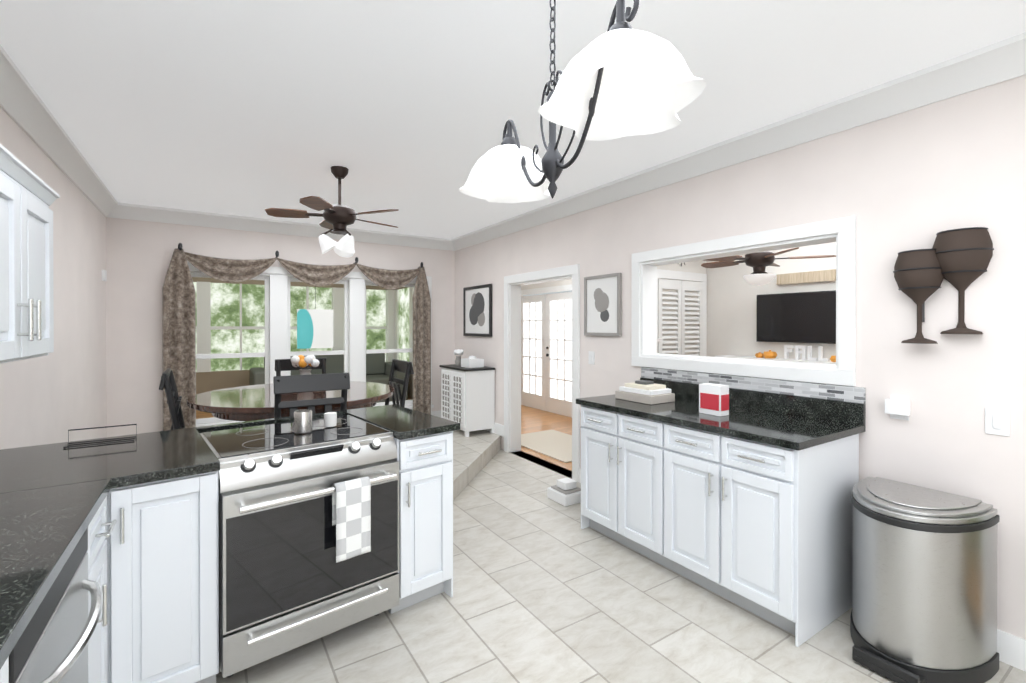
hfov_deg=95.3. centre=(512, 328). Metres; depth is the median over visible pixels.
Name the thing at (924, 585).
trash can
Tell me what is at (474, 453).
platform
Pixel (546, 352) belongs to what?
doors
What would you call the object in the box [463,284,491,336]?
floral picture
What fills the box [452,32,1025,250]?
crown molding
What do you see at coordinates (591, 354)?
electrical outlet plate
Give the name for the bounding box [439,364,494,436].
cabinet
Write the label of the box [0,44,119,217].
crown molding
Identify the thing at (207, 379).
wall
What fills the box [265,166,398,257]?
ceiling fan
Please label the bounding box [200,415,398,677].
range oven
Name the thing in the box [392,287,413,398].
window frame
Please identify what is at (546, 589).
floor
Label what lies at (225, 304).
backdrop
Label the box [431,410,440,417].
baseboard
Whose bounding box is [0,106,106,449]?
wall
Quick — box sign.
[777,269,835,284]
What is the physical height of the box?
0.170 m
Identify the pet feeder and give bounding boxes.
[547,477,580,506]
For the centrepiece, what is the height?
0.272 m
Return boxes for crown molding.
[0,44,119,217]
[120,202,451,250]
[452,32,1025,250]
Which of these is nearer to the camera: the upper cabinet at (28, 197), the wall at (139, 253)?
the upper cabinet at (28, 197)
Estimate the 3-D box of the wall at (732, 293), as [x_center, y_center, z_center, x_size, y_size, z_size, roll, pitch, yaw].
[2.616,0.186,4.727,0.100,2.450,10.100,0,0,-33]
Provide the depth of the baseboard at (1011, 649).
1.97 m
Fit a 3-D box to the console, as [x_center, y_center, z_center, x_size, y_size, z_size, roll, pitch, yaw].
[2.618,0.853,4.403,0.247,1.120,1.410,0,0,-33]
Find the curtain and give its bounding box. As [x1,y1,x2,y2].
[162,243,430,430]
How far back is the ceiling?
2.24 m
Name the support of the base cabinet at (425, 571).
on the floor at (546, 589)
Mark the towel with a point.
(351, 510)
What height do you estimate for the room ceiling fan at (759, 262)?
0.669 m
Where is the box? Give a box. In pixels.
[699,383,728,415]
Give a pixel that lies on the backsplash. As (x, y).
(840, 410)
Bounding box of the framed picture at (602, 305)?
[584,273,621,335]
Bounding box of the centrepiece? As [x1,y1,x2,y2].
[291,355,319,374]
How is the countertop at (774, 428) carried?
on the base cabinet at (746, 503)
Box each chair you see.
[159,368,184,429]
[273,372,349,417]
[275,358,325,375]
[385,359,413,406]
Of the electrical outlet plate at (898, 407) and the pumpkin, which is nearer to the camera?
the electrical outlet plate at (898, 407)
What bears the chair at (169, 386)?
on the platform
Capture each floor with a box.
[196,398,412,418]
[216,405,1025,682]
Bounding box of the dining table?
[187,381,394,420]
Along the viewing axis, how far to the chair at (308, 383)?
2.84 m
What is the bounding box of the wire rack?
[63,424,136,447]
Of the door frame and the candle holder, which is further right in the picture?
the door frame
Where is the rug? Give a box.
[521,430,571,462]
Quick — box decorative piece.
[454,349,483,367]
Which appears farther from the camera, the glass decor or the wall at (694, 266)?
the wall at (694, 266)
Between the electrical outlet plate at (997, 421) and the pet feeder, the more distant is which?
the pet feeder
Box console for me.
[715,355,835,363]
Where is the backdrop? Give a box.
[193,282,408,371]
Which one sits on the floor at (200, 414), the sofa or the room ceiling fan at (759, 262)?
the sofa
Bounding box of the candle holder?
[294,410,311,433]
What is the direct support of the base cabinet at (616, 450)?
on the floor at (546, 589)
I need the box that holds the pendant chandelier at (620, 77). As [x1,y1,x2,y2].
[459,0,706,202]
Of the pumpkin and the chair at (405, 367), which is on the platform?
the chair at (405, 367)
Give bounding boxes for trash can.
[850,477,999,682]
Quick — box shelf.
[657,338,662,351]
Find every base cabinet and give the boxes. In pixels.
[0,628,23,682]
[87,488,131,682]
[108,468,219,682]
[388,428,459,613]
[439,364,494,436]
[576,403,651,559]
[652,419,858,646]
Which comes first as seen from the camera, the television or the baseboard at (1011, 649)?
the baseboard at (1011, 649)
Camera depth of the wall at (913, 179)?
2.29 m
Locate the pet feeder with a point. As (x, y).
(565, 492)
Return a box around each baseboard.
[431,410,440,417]
[484,423,503,436]
[997,629,1025,671]
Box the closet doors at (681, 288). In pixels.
[657,269,706,355]
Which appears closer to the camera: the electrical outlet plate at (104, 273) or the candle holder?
the candle holder
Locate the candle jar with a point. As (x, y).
(330, 419)
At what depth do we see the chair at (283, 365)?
4.20 m
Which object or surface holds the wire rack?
on the countertop at (50, 493)
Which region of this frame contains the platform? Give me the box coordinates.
[453,430,500,499]
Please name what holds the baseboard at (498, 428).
attached to the wall at (913, 179)
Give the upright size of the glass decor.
0.509 m
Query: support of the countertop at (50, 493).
on the base cabinet at (143, 508)
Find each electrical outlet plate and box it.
[102,270,106,280]
[589,351,594,364]
[885,395,910,420]
[985,407,1009,435]
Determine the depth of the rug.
5.66 m
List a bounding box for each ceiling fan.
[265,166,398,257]
[701,247,835,285]
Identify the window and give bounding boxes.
[187,261,433,426]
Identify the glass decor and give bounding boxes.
[893,227,993,343]
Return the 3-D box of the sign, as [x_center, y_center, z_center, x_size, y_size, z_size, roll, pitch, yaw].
[2.748,-0.477,4.399,0.027,0.100,0.510,0,0,-33]
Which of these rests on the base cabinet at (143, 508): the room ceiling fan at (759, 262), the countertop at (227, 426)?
the countertop at (227, 426)
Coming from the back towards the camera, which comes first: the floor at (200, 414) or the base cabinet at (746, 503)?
the floor at (200, 414)
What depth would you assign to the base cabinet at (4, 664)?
0.78 m
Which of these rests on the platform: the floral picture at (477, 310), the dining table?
the dining table
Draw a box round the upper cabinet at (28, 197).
[0,144,59,363]
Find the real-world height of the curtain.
2.078 m
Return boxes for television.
[756,290,835,343]
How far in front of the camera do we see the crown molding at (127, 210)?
5.13 m
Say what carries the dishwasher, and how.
in the base cabinet at (109, 551)
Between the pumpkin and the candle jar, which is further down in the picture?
the candle jar
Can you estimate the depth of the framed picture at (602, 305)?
4.00 m
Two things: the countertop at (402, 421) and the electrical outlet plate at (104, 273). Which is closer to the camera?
the countertop at (402, 421)
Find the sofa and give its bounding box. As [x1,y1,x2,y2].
[249,353,407,402]
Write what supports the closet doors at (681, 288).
in the wall at (694, 266)
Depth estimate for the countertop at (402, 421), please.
2.53 m
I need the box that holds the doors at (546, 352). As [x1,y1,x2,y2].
[521,284,571,417]
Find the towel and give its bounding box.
[332,476,370,562]
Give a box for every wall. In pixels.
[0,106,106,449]
[106,217,454,436]
[192,277,391,394]
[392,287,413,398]
[455,75,1025,639]
[521,242,835,360]
[657,260,705,354]
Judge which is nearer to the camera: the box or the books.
the box
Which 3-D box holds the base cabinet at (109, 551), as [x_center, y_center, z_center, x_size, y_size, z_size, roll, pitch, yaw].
[-1.484,0.982,1.320,0.602,0.885,0.336,0,0,-33]
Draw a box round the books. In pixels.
[615,380,674,404]
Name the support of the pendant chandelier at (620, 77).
hanging from the ceiling
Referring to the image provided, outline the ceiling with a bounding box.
[0,0,1025,238]
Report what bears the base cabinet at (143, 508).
on the floor at (546, 589)
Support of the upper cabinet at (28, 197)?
attached to the wall at (58, 393)
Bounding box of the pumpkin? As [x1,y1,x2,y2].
[755,350,835,361]
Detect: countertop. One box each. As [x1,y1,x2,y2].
[0,424,219,659]
[196,412,347,429]
[340,404,459,435]
[576,395,865,450]
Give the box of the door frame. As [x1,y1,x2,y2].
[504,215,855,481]
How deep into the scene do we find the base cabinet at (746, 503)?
2.28 m
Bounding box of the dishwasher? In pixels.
[9,527,102,682]
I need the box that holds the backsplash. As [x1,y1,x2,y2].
[640,375,865,422]
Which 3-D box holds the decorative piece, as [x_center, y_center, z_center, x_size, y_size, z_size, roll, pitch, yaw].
[-0.557,0.365,5.701,0.208,0.203,0.464,0,0,-33]
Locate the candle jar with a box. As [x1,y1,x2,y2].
[324,412,336,426]

